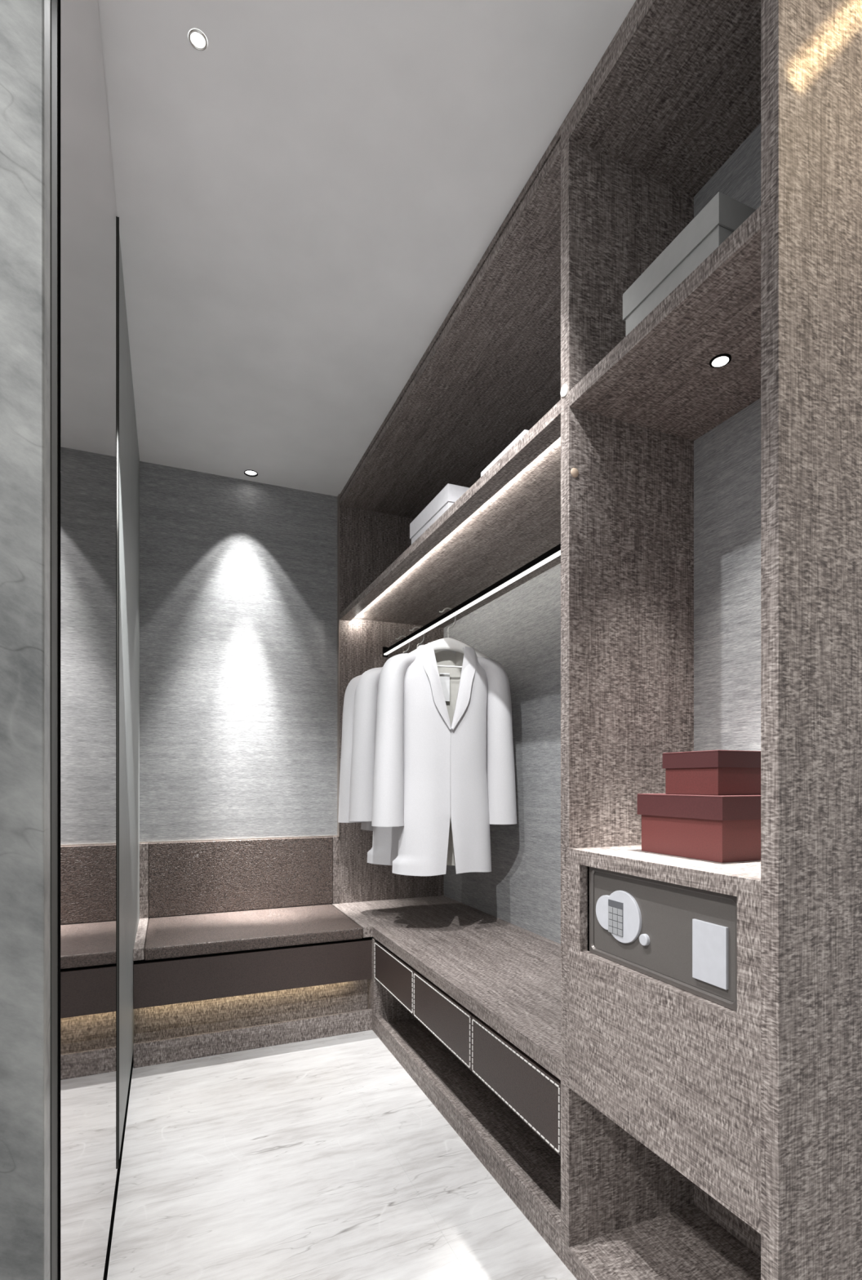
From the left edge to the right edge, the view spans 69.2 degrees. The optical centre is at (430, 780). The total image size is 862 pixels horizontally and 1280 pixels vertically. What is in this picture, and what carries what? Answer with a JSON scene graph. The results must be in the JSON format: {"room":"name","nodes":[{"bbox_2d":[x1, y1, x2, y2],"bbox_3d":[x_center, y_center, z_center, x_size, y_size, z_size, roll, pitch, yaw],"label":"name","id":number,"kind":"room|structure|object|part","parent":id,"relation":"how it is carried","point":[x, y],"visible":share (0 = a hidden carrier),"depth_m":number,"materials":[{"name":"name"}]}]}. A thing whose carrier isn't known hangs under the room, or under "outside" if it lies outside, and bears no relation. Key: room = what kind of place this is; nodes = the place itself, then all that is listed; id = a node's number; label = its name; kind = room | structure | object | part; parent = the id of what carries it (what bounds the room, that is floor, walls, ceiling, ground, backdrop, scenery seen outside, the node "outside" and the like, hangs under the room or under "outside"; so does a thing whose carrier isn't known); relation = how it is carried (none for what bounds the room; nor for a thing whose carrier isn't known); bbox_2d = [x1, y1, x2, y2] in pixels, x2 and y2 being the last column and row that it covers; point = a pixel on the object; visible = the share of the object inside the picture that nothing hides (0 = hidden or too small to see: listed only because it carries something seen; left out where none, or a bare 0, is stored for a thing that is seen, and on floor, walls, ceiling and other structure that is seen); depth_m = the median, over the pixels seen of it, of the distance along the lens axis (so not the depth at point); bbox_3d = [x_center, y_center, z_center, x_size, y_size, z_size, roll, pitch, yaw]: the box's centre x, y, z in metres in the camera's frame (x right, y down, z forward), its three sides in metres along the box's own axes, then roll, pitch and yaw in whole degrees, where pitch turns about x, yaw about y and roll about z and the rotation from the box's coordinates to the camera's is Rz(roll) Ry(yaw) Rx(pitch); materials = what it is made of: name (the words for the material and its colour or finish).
{"room":"walk-in closet","nodes":[
{"label":"walk-in closet","id":0,"kind":"room"},
{"bbox_2d":[0,0,50,1279],"bbox_3d":[-1.566,-0.203,0.211,2.477,2.605,0.041,0,0,-23],"label":"wall","id":1,"kind":"structure","parent":0,"point":[24,24],"depth_m":0.67,"materials":[{"name":"grey stone"}]},
{"bbox_2d":[119,235,139,1156],"bbox_3d":[-1.119,-0.235,2.305,0.030,2.540,1.369,0,0,-23],"label":"door","id":2,"kind":"structure","parent":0,"point":[129,457],"depth_m":2.03,"materials":[{"name":"glass"}]},
{"bbox_2d":[139,461,373,940],"bbox_3d":[-0.664,-0.203,3.304,1.823,2.605,0.120,0,0,-23],"label":"wall","id":3,"kind":"structure","parent":0,"point":[238,577],"depth_m":3.10,"materials":[{"name":"grey fabric"}]},
{"bbox_2d":[139,835,337,843],"bbox_3d":[-0.928,0.291,3.125,0.959,0.006,0.006,0,0,-23],"label":"trim","id":4,"kind":"structure","parent":3,"relation":"attached to","point":[331,835],"depth_m":3.11,"materials":[{"name":"silver metal"}]},
{"bbox_2d":[337,493,339,836],"bbox_3d":[-0.487,-0.606,3.295,0.004,1.799,0.034,0,0,-23],"label":"trim","id":5,"kind":"structure","parent":3,"relation":"attached to","point":[338,496],"depth_m":3.29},
{"bbox_2d":[106,1030,577,1279],"bbox_3d":[-0.349,1.125,0.830,5.200,0.050,5.000,0,0,-23],"label":"floor","id":6,"kind":"structure","parent":0,"point":[323,1158],"depth_m":1.71,"materials":[{"name":"stone"}]},
{"bbox_2d":[133,836,372,1068],"bbox_3d":[-0.814,0.697,2.850,0.954,0.806,0.600,0,0,-23],"label":"bench","id":7,"kind":"object","parent":6,"relation":"on","point":[209,984],"visible":0.98,"depth_m":2.69,"materials":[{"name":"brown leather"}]},
{"bbox_3d":[-0.925,0.469,3.118,0.882,0.350,0.020,0,0,-23],"label":"backrest","id":8,"kind":"part","parent":7,"relation":"part of","materials":[{"name":"brown leather"}]},
{"bbox_3d":[-0.812,0.669,2.840,0.874,0.048,0.580,0,0,-23],"label":"seat","id":9,"kind":"part","parent":7,"relation":"part of","materials":[{"name":"brown leather"}]},
{"bbox_2d":[372,937,560,1259],"bbox_3d":[0.288,0.894,2.211,0.584,0.412,1.437,0,0,-23],"label":"drawer base","id":10,"kind":"object","parent":6,"relation":"on","point":[505,1106],"visible":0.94,"depth_m":1.90,"materials":[{"name":"brown wood"}]},
{"bbox_3d":[-0.241,0.861,2.756,0.030,0.329,0.022,0,0,-23],"label":"corner post","id":11,"kind":"part","parent":10,"relation":"part of","materials":[{"name":"brown wood"}]},
{"bbox_3d":[-0.148,0.784,2.527,0.019,0.166,0.469,0,0,-23],"label":"drawer","id":12,"kind":"part","parent":10,"relation":"part of","materials":[{"name":"brown leather"}]},
{"bbox_3d":[0.037,0.784,2.088,0.019,0.166,0.474,0,0,-23],"label":"drawer","id":13,"kind":"part","parent":10,"relation":"part of","materials":[{"name":"brown leather"}]},
{"bbox_3d":[0.219,0.784,1.654,0.019,0.166,0.459,0,0,-23],"label":"drawer","id":14,"kind":"part","parent":10,"relation":"part of","materials":[{"name":"brown leather"}]},
{"bbox_2d":[560,0,861,1279],"bbox_3d":[0.680,-0.202,1.295,0.602,2.604,0.556,0,0,-23],"label":"wardrobe","id":15,"kind":"object","parent":6,"relation":"on","point":[711,517],"visible":0.94,"depth_m":1.22,"materials":[{"name":"brown wood"}]},
{"bbox_2d":[560,383,568,396],"bbox_3d":[0.303,-0.886,1.419,0.004,0.025,0.025,0,0,-23],"label":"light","id":16,"kind":"object","parent":15,"relation":"attached to","point":[564,387],"depth_m":1.42,"materials":[{"name":"white"}]},
{"bbox_3d":[0.580,-0.173,1.536,0.599,2.546,0.033,0,0,-23],"label":"panel","id":17,"kind":"part","parent":15,"relation":"part of","materials":[{"name":"brown wood"}]},
{"bbox_3d":[0.570,-1.475,1.265,0.369,0.058,0.526,0,0,-23],"label":"panel","id":18,"kind":"part","parent":15,"relation":"part of","materials":[{"name":"brown wood"}]},
{"bbox_2d":[568,205,760,440],"bbox_3d":[0.576,-0.859,1.250,0.369,0.035,0.493,0,0,-23],"label":"shelf","id":19,"kind":"object","parent":15,"relation":"attached to","point":[660,381],"depth_m":1.26,"materials":[{"name":"brown wood"}]},
{"bbox_2d":[569,844,760,880],"bbox_3d":[0.577,0.168,1.250,0.368,0.031,0.493,0,0,-23],"label":"shelf","id":20,"kind":"object","parent":15,"relation":"attached to","point":[630,860],"depth_m":1.19,"materials":[{"name":"brown wood"}]},
{"bbox_2d":[622,191,755,336],"bbox_3d":[0.576,-0.961,1.274,0.250,0.170,0.254,0,0,-23],"label":"storage box","id":21,"kind":"object","parent":15,"relation":"on","point":[723,214],"visible":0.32,"depth_m":1.19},
{"bbox_2d":[637,793,760,862],"bbox_3d":[0.599,0.090,1.299,0.232,0.124,0.227,0,0,-23],"label":"box","id":22,"kind":"object","parent":15,"relation":"on","point":[722,828],"visible":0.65,"depth_m":1.20,"materials":[{"name":"red cardboard"}]},
{"bbox_3d":[0.599,0.051,1.299,0.232,0.045,0.227,0,0,-23],"label":"lid","id":23,"kind":"part","parent":22,"relation":"part of","materials":[{"name":"red cardboard"}]},
{"bbox_2d":[662,750,760,795],"bbox_3d":[0.599,-0.015,1.291,0.175,0.087,0.145,0,0,-23],"label":"box","id":24,"kind":"object","parent":22,"relation":"on","point":[708,772],"visible":0.79,"depth_m":1.23,"materials":[{"name":"red cardboard"}]},
{"bbox_3d":[0.599,-0.043,1.291,0.175,0.033,0.145,0,0,-23],"label":"lid","id":25,"kind":"part","parent":24,"relation":"part of","materials":[{"name":"red cardboard"}]},
{"bbox_2d":[709,353,731,368],"bbox_3d":[0.579,-0.840,1.250,0.040,0.003,0.040,0,0,-23],"label":"recessed light","id":26,"kind":"object","parent":15,"relation":"attached to","point":[720,362],"visible":1,"depth_m":1.25,"materials":[{"name":"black metal"}]},
{"bbox_3d":[0.752,-0.386,1.323,0.012,2.121,0.493,0,0,-23],"label":"panel","id":27,"kind":"part","parent":15,"relation":"part of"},
{"bbox_3d":[0.694,-0.202,1.015,0.404,2.604,0.030,0,0,-23],"label":"panel","id":28,"kind":"part","parent":15,"relation":"part of","materials":[{"name":"brown wood"}]},
{"bbox_2d":[97,0,635,496],"bbox_3d":[-0.349,-1.565,0.830,5.200,0.120,5.000,0,0,-23],"label":"ceiling","id":29,"kind":"structure","parent":0,"point":[306,196],"depth_m":1.58,"materials":[{"name":"paint"}]},
{"bbox_2d":[188,28,207,50],"bbox_3d":[-0.473,-1.505,1.269,0.036,0.006,0.036,0,0,-23],"label":"recessed light","id":30,"kind":"object","parent":29,"relation":"in","point":[197,39],"visible":1,"depth_m":1.27,"materials":[{"name":"silver metal"}]},
{"bbox_2d":[244,470,257,476],"bbox_3d":[-0.880,-1.506,3.058,0.066,0.009,0.066,0,0,-23],"label":"recessed light","id":31,"kind":"object","parent":29,"relation":"in","point":[248,473],"visible":1,"depth_m":3.07,"materials":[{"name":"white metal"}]},
{"bbox_2d":[330,895,560,1079],"bbox_3d":[0.161,0.666,2.481,0.640,0.044,2.034,0,0,-23],"label":"countertop","id":32,"kind":"structure","parent":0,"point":[507,975],"depth_m":2.25,"materials":[{"name":"brown wood"}]},
{"bbox_2d":[338,126,560,943],"bbox_3d":[0.184,-0.430,2.491,0.609,2.148,2.034,0,0,-23],"label":"wardrobe","id":33,"kind":"object","parent":32,"relation":"on","point":[490,374],"depth_m":2.56,"materials":[{"name":"brown wood"}]},
{"bbox_2d":[337,666,382,831],"bbox_3d":[-0.150,-0.168,3.108,0.623,0.824,0.179,0,0,-16],"label":"coat","id":34,"kind":"object","parent":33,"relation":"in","point":[348,700],"visible":0.06,"depth_m":2.99,"materials":[{"name":"fabric"}]},
{"bbox_2d":[348,667,399,865],"bbox_3d":[-0.075,-0.099,2.932,0.627,0.962,0.198,0,0,-15],"label":"coat","id":35,"kind":"object","parent":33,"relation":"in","point":[384,849],"visible":0.12,"depth_m":2.82,"materials":[{"name":"fabric"}]},
{"bbox_3d":[-0.209,-0.430,3.412,0.599,2.148,0.031,0,0,-23],"label":"panel","id":36,"kind":"part","parent":33,"relation":"part of","materials":[{"name":"brown wood"}]},
{"bbox_2d":[395,635,409,653],"bbox_3d":[-0.135,-0.597,3.107,0.430,0.256,0.053,0,0,-15],"label":"hanger","id":37,"kind":"object","parent":33,"relation":"hanging from","point":[402,635],"visible":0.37,"depth_m":3.12,"materials":[{"name":"white metal"}]},
{"bbox_2d":[382,626,424,667],"bbox_3d":[-0.060,-0.597,2.929,0.430,0.256,0.053,0,0,-15],"label":"hanger","id":38,"kind":"object","parent":33,"relation":"hanging from","point":[414,628],"visible":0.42,"depth_m":2.94,"materials":[{"name":"white metal"}]},
{"bbox_2d":[409,483,469,544],"bbox_3d":[0.116,-0.957,2.407,0.280,0.162,0.373,0,0,-23],"label":"storage box","id":39,"kind":"object","parent":33,"relation":"on","point":[450,494],"visible":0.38,"depth_m":2.29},
{"bbox_2d":[371,642,516,875],"bbox_3d":[0.060,-0.099,2.610,0.627,0.962,0.198,0,0,-15],"label":"coat","id":40,"kind":"object","parent":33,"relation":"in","point":[444,770],"visible":0.98,"depth_m":2.54,"materials":[{"name":"fabric"}]},
{"bbox_2d":[409,607,490,667],"bbox_3d":[0.075,-0.597,2.607,0.430,0.256,0.053,0,0,-15],"label":"hanger","id":41,"kind":"object","parent":33,"relation":"hanging from","point":[447,643],"visible":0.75,"depth_m":2.61,"materials":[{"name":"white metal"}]},
{"bbox_3d":[0.185,-1.475,2.475,0.599,0.058,2.003,0,0,-23],"label":"panel","id":42,"kind":"part","parent":33,"relation":"part of","materials":[{"name":"brown wood"}]},
{"bbox_2d":[339,400,560,627],"bbox_3d":[0.185,-0.861,2.475,0.599,0.031,2.003,0,0,-23],"label":"shelf","id":43,"kind":"object","parent":33,"relation":"attached to","point":[510,517],"depth_m":2.29,"materials":[{"name":"brown wood"}]},
{"bbox_3d":[0.141,-0.697,2.456,0.028,0.052,2.003,0,0,-23],"label":"clothes rail","id":44,"kind":"part","parent":33,"relation":"part of","materials":[{"name":"metal"}]},
{"bbox_3d":[0.465,-0.401,2.592,0.012,2.090,2.003,0,0,-23],"label":"panel","id":45,"kind":"part","parent":33,"relation":"part of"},
{"bbox_2d":[480,429,528,476],"bbox_3d":[0.326,-0.919,1.882,0.260,0.086,0.260,0,0,-23],"label":"storage box","id":46,"kind":"object","parent":33,"relation":"on","point":[524,432],"visible":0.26,"depth_m":1.81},
{"bbox_2d":[589,866,737,1011],"bbox_3d":[0.573,0.279,1.250,0.335,0.189,0.409,0,0,-23],"label":"safe","id":47,"kind":"object","parent":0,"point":[682,937],"depth_m":1.16,"materials":[{"name":"metal"}]},
{"bbox_3d":[0.383,0.276,1.282,0.006,0.105,0.136,0,0,-23],"label":"keypad plate","id":48,"kind":"part","parent":47,"relation":"part of","materials":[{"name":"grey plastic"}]},
{"bbox_3d":[0.412,0.307,1.209,0.008,0.022,0.022,0,0,-23],"label":"knob","id":49,"kind":"part","parent":47,"relation":"part of","materials":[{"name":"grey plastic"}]},
{"bbox_3d":[0.475,0.293,1.064,0.006,0.102,0.072,0,0,-23],"label":"plate","id":50,"kind":"part","parent":47,"relation":"part of","materials":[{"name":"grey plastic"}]},
{"bbox_3d":[-0.985,-0.202,1.791,0.118,2.605,2.420,0,0,-23],"label":"wall","id":51,"kind":"structure","parent":0,"visible":0},
{"bbox_2d":[50,0,119,1279],"bbox_3d":[-0.649,-0.235,1.190,0.033,2.540,1.052,0,0,-23],"label":"wall mirror","id":52,"kind":"object","parent":51,"relation":"attached to","point":[85,220],"visible":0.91,"depth_m":0.96,"materials":[{"name":"grey mirror"}]},
{"bbox_2d":[102,1055,133,1279],"bbox_3d":[-0.918,1.067,1.819,0.033,0.065,2.420,0,0,-23],"label":"baseboard","id":53,"kind":"structure","parent":51,"relation":"attached to","point":[108,1247],"depth_m":1.60,"materials":[{"name":"black metal"}]}
]}

